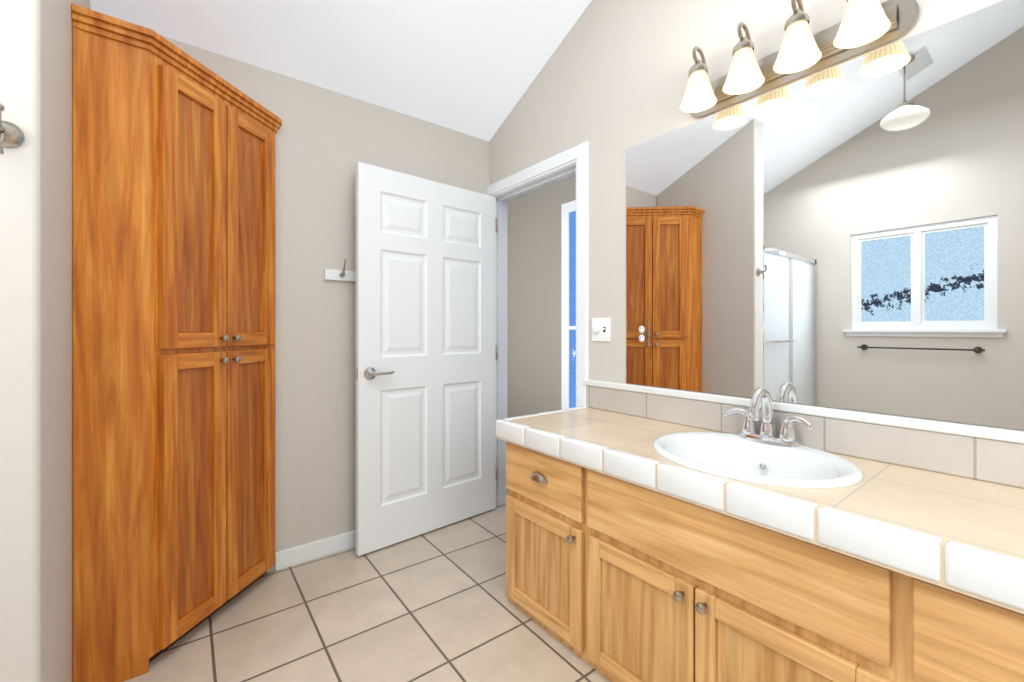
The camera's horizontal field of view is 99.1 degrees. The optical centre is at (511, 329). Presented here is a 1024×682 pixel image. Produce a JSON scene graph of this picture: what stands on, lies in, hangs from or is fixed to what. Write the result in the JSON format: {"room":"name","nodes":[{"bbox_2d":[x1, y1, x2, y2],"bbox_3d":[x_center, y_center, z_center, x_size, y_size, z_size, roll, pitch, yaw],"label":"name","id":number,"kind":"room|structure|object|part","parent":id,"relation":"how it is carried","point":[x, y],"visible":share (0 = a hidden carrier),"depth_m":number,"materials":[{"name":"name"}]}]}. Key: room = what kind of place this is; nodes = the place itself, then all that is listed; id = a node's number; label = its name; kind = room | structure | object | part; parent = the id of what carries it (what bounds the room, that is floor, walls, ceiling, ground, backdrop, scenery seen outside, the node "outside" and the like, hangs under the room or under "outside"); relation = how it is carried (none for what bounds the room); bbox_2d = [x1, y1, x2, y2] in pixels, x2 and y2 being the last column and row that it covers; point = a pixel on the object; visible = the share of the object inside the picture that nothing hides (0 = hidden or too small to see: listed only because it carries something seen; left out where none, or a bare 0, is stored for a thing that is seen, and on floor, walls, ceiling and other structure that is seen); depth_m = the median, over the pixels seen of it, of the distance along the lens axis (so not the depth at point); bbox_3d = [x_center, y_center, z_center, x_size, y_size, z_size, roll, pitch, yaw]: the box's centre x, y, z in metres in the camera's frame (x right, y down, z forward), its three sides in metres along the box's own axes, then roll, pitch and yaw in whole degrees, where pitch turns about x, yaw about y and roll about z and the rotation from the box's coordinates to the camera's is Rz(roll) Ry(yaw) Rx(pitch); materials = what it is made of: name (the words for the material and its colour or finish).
{"room":"bathroom","nodes":[
{"label":"bathroom","id":0,"kind":"room"},
{"bbox_2d":[0,0,90,681],"bbox_3d":[-1.466,-0.236,1.342,0.163,2.832,0.880,0,0,-38],"label":"wall","id":1,"kind":"structure","parent":0,"point":[36,364],"depth_m":1.04,"materials":[{"name":"beige paint"}]},
{"bbox_2d":[0,103,23,153],"bbox_3d":[-1.153,-0.448,0.986,0.060,0.109,0.065,0,0,-38],"label":"robe hook","id":2,"kind":"object","parent":1,"relation":"attached to","point":[11,135],"visible":1,"depth_m":1.01,"materials":[{"name":"silver metal"}]},
{"bbox_2d":[162,36,488,572],"bbox_3d":[-1.538,-0.040,1.920,3.420,2.440,0.120,0,0,-38],"label":"wall","id":3,"kind":"structure","parent":0,"point":[326,140],"depth_m":2.27,"materials":[{"name":"beige paint"}]},
{"bbox_2d":[275,530,355,570],"bbox_3d":[-0.654,1.135,2.526,1.279,0.090,0.013,0,0,-38],"label":"baseboard","id":4,"kind":"structure","parent":3,"relation":"attached to","point":[293,556],"depth_m":2.23,"materials":[{"name":"white wood"}]},
{"bbox_2d":[324,259,355,281],"bbox_3d":[-0.887,-0.313,2.297,0.170,0.105,0.087,0,0,-38],"label":"hook rail","id":5,"kind":"object","parent":3,"relation":"attached to","point":[339,275],"visible":1,"depth_m":2.30,"materials":[{"name":"white"}]},
{"bbox_2d":[90,0,591,140],"bbox_3d":[-0.346,-2.120,0.491,3.540,1.828,3.840,0,0,-38],"label":"ceiling","id":6,"kind":"structure","parent":0,"point":[472,67],"depth_m":2.17,"materials":[{"name":"white paint"}]},
{"bbox_2d":[124,503,609,681],"bbox_3d":[-0.346,1.205,0.491,3.540,0.050,3.840,0,0,-38],"label":"floor","id":7,"kind":"structure","parent":0,"point":[436,605],"depth_m":1.74,"materials":[{"name":"beige tile"}]},
{"bbox_2d":[71,4,281,681],"bbox_3d":[-1.260,0.079,1.760,0.673,2.202,0.473,0,0,-38],"label":"tall cabinet","id":8,"kind":"object","parent":7,"relation":"on","point":[173,343],"visible":1,"depth_m":1.54,"materials":[{"name":"brown wood"}]},
{"bbox_2d":[496,435,1023,681],"bbox_3d":[0.712,0.827,1.353,0.570,0.705,1.776,0,0,-38],"label":"bathroom vanity","id":9,"kind":"object","parent":7,"relation":"on","point":[655,534],"depth_m":1.17,"materials":[{"name":"brown wood"}]},
{"bbox_2d":[496,407,1023,606],"bbox_3d":[0.716,0.434,1.353,0.563,0.078,1.832,0,0,-38],"label":"countertop","id":10,"kind":"structure","parent":9,"relation":"on","point":[962,530],"depth_m":1.01,"materials":[{"name":"beige tile"}]},
{"bbox_2d":[616,423,887,506],"bbox_3d":[0.726,0.466,1.357,0.494,0.174,0.574,0,0,-38],"label":"sink","id":11,"kind":"object","parent":10,"relation":"in","point":[816,472],"depth_m":1.39,"materials":[{"name":"white ceramic"}]},
{"bbox_2d":[720,387,819,446],"bbox_3d":[0.839,0.290,1.468,0.156,0.192,0.293,0,0,-38],"label":"faucet","id":12,"kind":"object","parent":10,"relation":"on","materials":[{"name":"silver metal"}]},
{"bbox_2d":[508,176,575,417],"bbox_3d":[1.205,-0.320,3.022,0.120,3.000,5.920,0,0,-38],"label":"wall","id":13,"kind":"structure","parent":0,"point":[534,302],"depth_m":4.12,"materials":[{"name":"paint"}]},
{"bbox_2d":[562,200,575,408],"bbox_3d":[0.734,0.035,3.513,0.018,2.290,0.933,0,0,-38],"label":"window","id":14,"kind":"structure","parent":13,"relation":"in","point":[568,305],"depth_m":3.81,"materials":[{"name":"white"}]},
{"bbox_2d":[489,0,1023,430],"bbox_3d":[1.002,-0.877,1.544,0.120,4.114,3.840,0,0,-38],"label":"wall","id":15,"kind":"structure","parent":0,"point":[609,83],"depth_m":2.08,"materials":[{"name":"beige paint"}]},
{"bbox_2d":[356,162,497,555],"bbox_3d":[-0.453,0.151,2.564,0.924,2.033,0.046,0,0,-41],"label":"door","id":16,"kind":"structure","parent":15,"relation":"in","point":[426,334],"depth_m":2.50,"materials":[{"name":"white paint"}]},
{"bbox_2d":[356,367,393,379],"bbox_3d":[-0.723,0.230,2.305,0.180,0.066,0.103,0,0,-42],"label":"door handle","id":17,"kind":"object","parent":16,"relation":"attached to","point":[370,373],"depth_m":2.27,"materials":[{"name":"silver metal"}]},
{"bbox_3d":[-0.110,0.125,2.864,0.013,1.700,0.042,0,0,-41],"label":"door hinge","id":18,"kind":"part","parent":16,"relation":"part of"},
{"bbox_2d":[487,141,588,505],"bbox_3d":[0.155,0.110,2.624,0.154,2.140,0.925,0,0,-38],"label":"door frame","id":19,"kind":"structure","parent":15,"relation":"attached to","point":[578,155],"depth_m":2.54,"materials":[{"name":"white wood"}]},
{"bbox_2d":[592,318,610,340],"bbox_3d":[0.434,0.000,2.154,0.022,0.116,0.116,0,0,-38],"label":"switch plate","id":20,"kind":"object","parent":15,"relation":"attached to","point":[601,329],"visible":1,"depth_m":2.15,"materials":[{"name":"white plastic"}]},
{"bbox_2d":[680,0,918,117],"bbox_3d":[0.871,-0.948,1.458,0.192,0.212,0.695,0,0,-38],"label":"vanity light","id":21,"kind":"object","parent":15,"relation":"attached to","point":[862,27],"visible":1,"depth_m":1.40,"materials":[{"name":"white glass"}]},
{"bbox_3d":[0.695,-0.903,1.631,0.128,0.123,0.128,0,0,-38],"label":"lamp shade","id":22,"kind":"part","parent":21,"relation":"part of","materials":[{"name":"white glass"}]},
{"bbox_3d":[0.796,-0.903,1.502,0.128,0.123,0.128,0,0,-38],"label":"lamp shade","id":23,"kind":"part","parent":21,"relation":"part of","materials":[{"name":"white glass"}]},
{"bbox_3d":[0.896,-0.903,1.374,0.128,0.123,0.128,0,0,-38],"label":"lamp shade","id":24,"kind":"part","parent":21,"relation":"part of","materials":[{"name":"white glass"}]},
{"bbox_3d":[0.996,-0.903,1.246,0.128,0.123,0.128,0,0,-38],"label":"lamp shade","id":25,"kind":"part","parent":21,"relation":"part of","materials":[{"name":"white glass"}]},
{"bbox_2d":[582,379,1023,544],"bbox_3d":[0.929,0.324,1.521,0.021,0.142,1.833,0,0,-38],"label":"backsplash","id":26,"kind":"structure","parent":15,"relation":"attached to","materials":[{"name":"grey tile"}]},
{"bbox_2d":[626,0,1023,429],"bbox_3d":[0.944,-0.295,1.516,0.006,1.090,1.327,0,0,-38],"label":"mirror","id":27,"kind":"object","parent":15,"relation":"attached to","point":[848,235],"visible":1,"depth_m":1.35,"materials":[{"name":"clear glass"}]},
{"bbox_2d":[635,321,648,346],"bbox_3d":[0.584,0.020,1.967,0.006,0.116,0.072,0,0,-38],"label":"outlet","id":28,"kind":"object","parent":27,"relation":"attached to","point":[641,333],"visible":1,"depth_m":1.96,"materials":[{"name":"white plastic"}]}
]}

